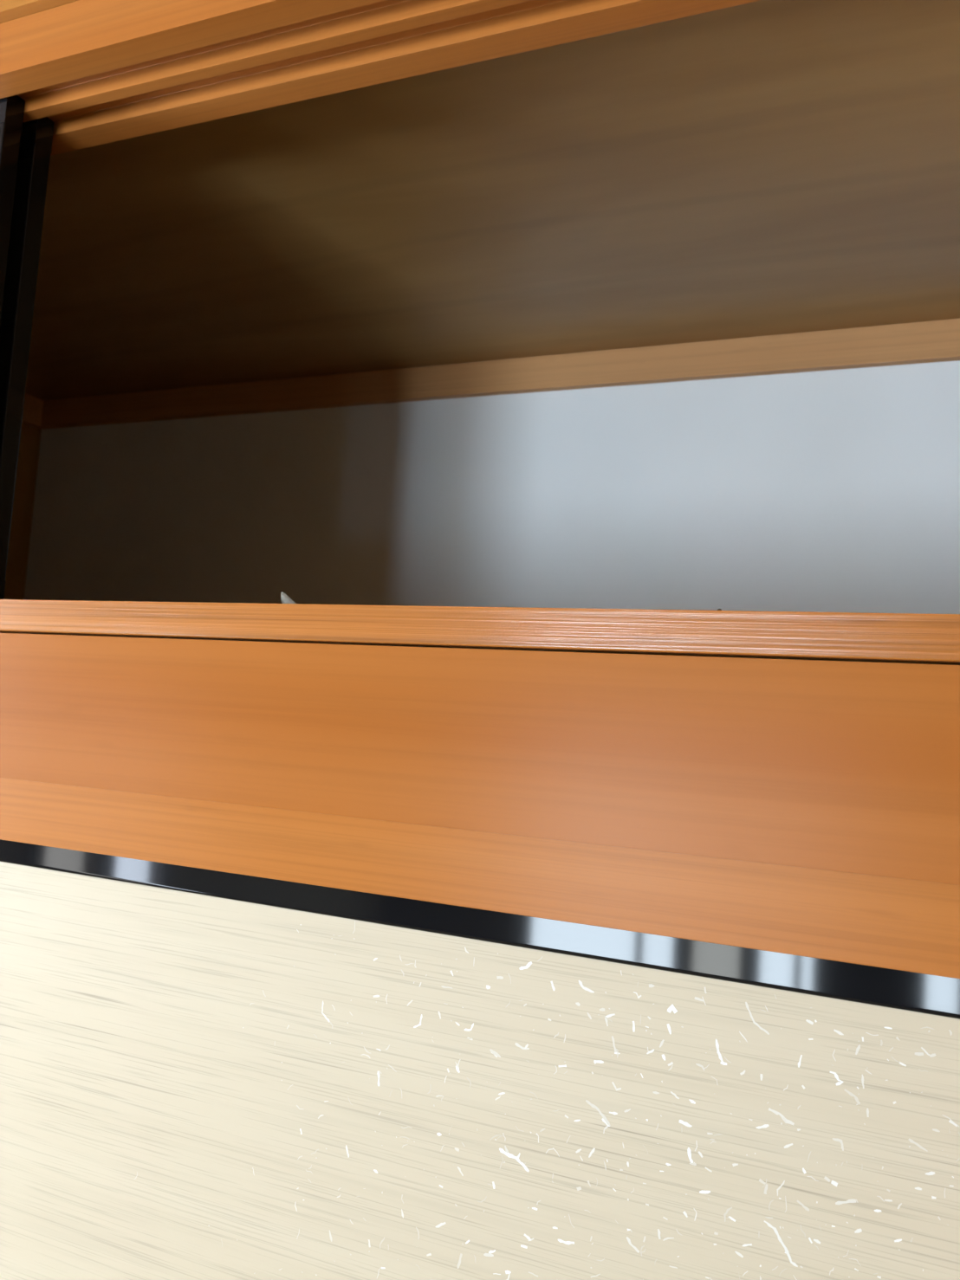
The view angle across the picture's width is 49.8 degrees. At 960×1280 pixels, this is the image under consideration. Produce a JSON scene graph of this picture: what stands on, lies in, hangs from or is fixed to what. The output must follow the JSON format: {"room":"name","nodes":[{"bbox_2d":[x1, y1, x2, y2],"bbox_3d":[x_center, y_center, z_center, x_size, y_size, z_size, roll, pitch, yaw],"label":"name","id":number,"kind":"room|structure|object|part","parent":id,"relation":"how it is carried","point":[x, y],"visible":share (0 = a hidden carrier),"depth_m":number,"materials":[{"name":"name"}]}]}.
{"room":"japanese tatami room","nodes":[
{"label":"japanese tatami room","id":0,"kind":"room"},
{"bbox_3d":[-0.993,1.764,-1.192,3.890,0.060,3.720,2,-5,24],"label":"floor","id":1,"kind":"structure","parent":0,"visible":0},
{"bbox_2d":[0,0,959,978],"bbox_3d":[-0.327,0.681,1.149,1.875,2.574,0.874,2,-5,24],"label":"closet","id":2,"kind":"object","parent":1,"relation":"on","point":[578,380],"visible":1,"depth_m":0.98,"materials":[{"name":"brown wood"}]},
{"bbox_2d":[0,94,25,322],"bbox_3d":[-0.796,-0.257,1.036,0.848,0.442,0.018,2,-5,24],"label":"sliding door","id":3,"kind":"structure","parent":2,"relation":"attached to","point":[11,107],"depth_m":0.88,"materials":[{"name":"black paint"}]},
{"bbox_3d":[-0.783,-0.461,1.053,0.848,0.030,0.018,2,-5,24],"label":"rail","id":4,"kind":"part","parent":3,"relation":"part of","materials":[{"name":"black paint"}]},
{"bbox_3d":[-1.060,0.664,1.533,0.012,2.574,0.744,2,-5,24],"label":"panel","id":5,"kind":"part","parent":2,"relation":"part of","materials":[{"name":"brown wood"}]},
{"bbox_2d":[0,116,54,599],"bbox_3d":[-0.783,-0.253,1.065,0.848,0.442,0.018,2,-5,24],"label":"sliding door","id":6,"kind":"structure","parent":2,"relation":"attached to","point":[36,136],"depth_m":0.90,"materials":[{"name":"black paint"}]},
{"bbox_3d":[-0.797,-0.049,1.048,0.848,0.030,0.018,2,-5,24],"label":"rail","id":7,"kind":"part","parent":6,"relation":"part of","materials":[{"name":"black paint"}]},
{"bbox_3d":[-0.770,-0.458,1.083,0.848,0.030,0.018,2,-5,24],"label":"rail","id":8,"kind":"part","parent":6,"relation":"part of","materials":[{"name":"black paint"}]},
{"bbox_3d":[-0.974,-0.463,1.616,0.015,0.050,0.726,2,-5,24],"label":"cornice","id":9,"kind":"part","parent":2,"relation":"part of","materials":[{"name":"brown wood"}]},
{"bbox_2d":[280,592,295,603],"bbox_3d":[-0.135,-0.025,0.790,0.040,0.022,0.005,2,-5,24],"label":"paper scrap","id":10,"kind":"object","parent":2,"relation":"on","point":[285,598],"visible":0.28,"depth_m":0.80,"materials":[{"name":"white paper"}]},
{"bbox_2d":[0,839,959,1279],"bbox_3d":[-0.142,1.038,0.600,0.847,1.792,0.018,2,-5,24],"label":"sliding door","id":11,"kind":"structure","parent":2,"relation":"attached to","point":[205,1074],"depth_m":0.63,"materials":[{"name":"beige wood"}]},
{"bbox_3d":[-0.080,0.163,0.672,0.847,0.033,0.018,2,-5,24],"label":"rail","id":12,"kind":"part","parent":11,"relation":"part of","materials":[{"name":"black paint"}]},
{"bbox_3d":[-0.430,-0.015,0.873,1.665,0.023,0.130,2,-5,24],"label":"sill","id":13,"kind":"part","parent":2,"relation":"part of","materials":[{"name":"brown wood"}]},
{"bbox_3d":[-0.141,0.726,1.536,1.707,2.574,0.012,2,-5,24],"label":"panel","id":14,"kind":"part","parent":2,"relation":"part of","materials":[{"name":"white paint"}]},
{"bbox_3d":[-0.071,-0.402,1.618,1.667,0.050,0.015,2,-5,24],"label":"cornice","id":15,"kind":"part","parent":2,"relation":"part of","materials":[{"name":"brown wood"}]}
]}

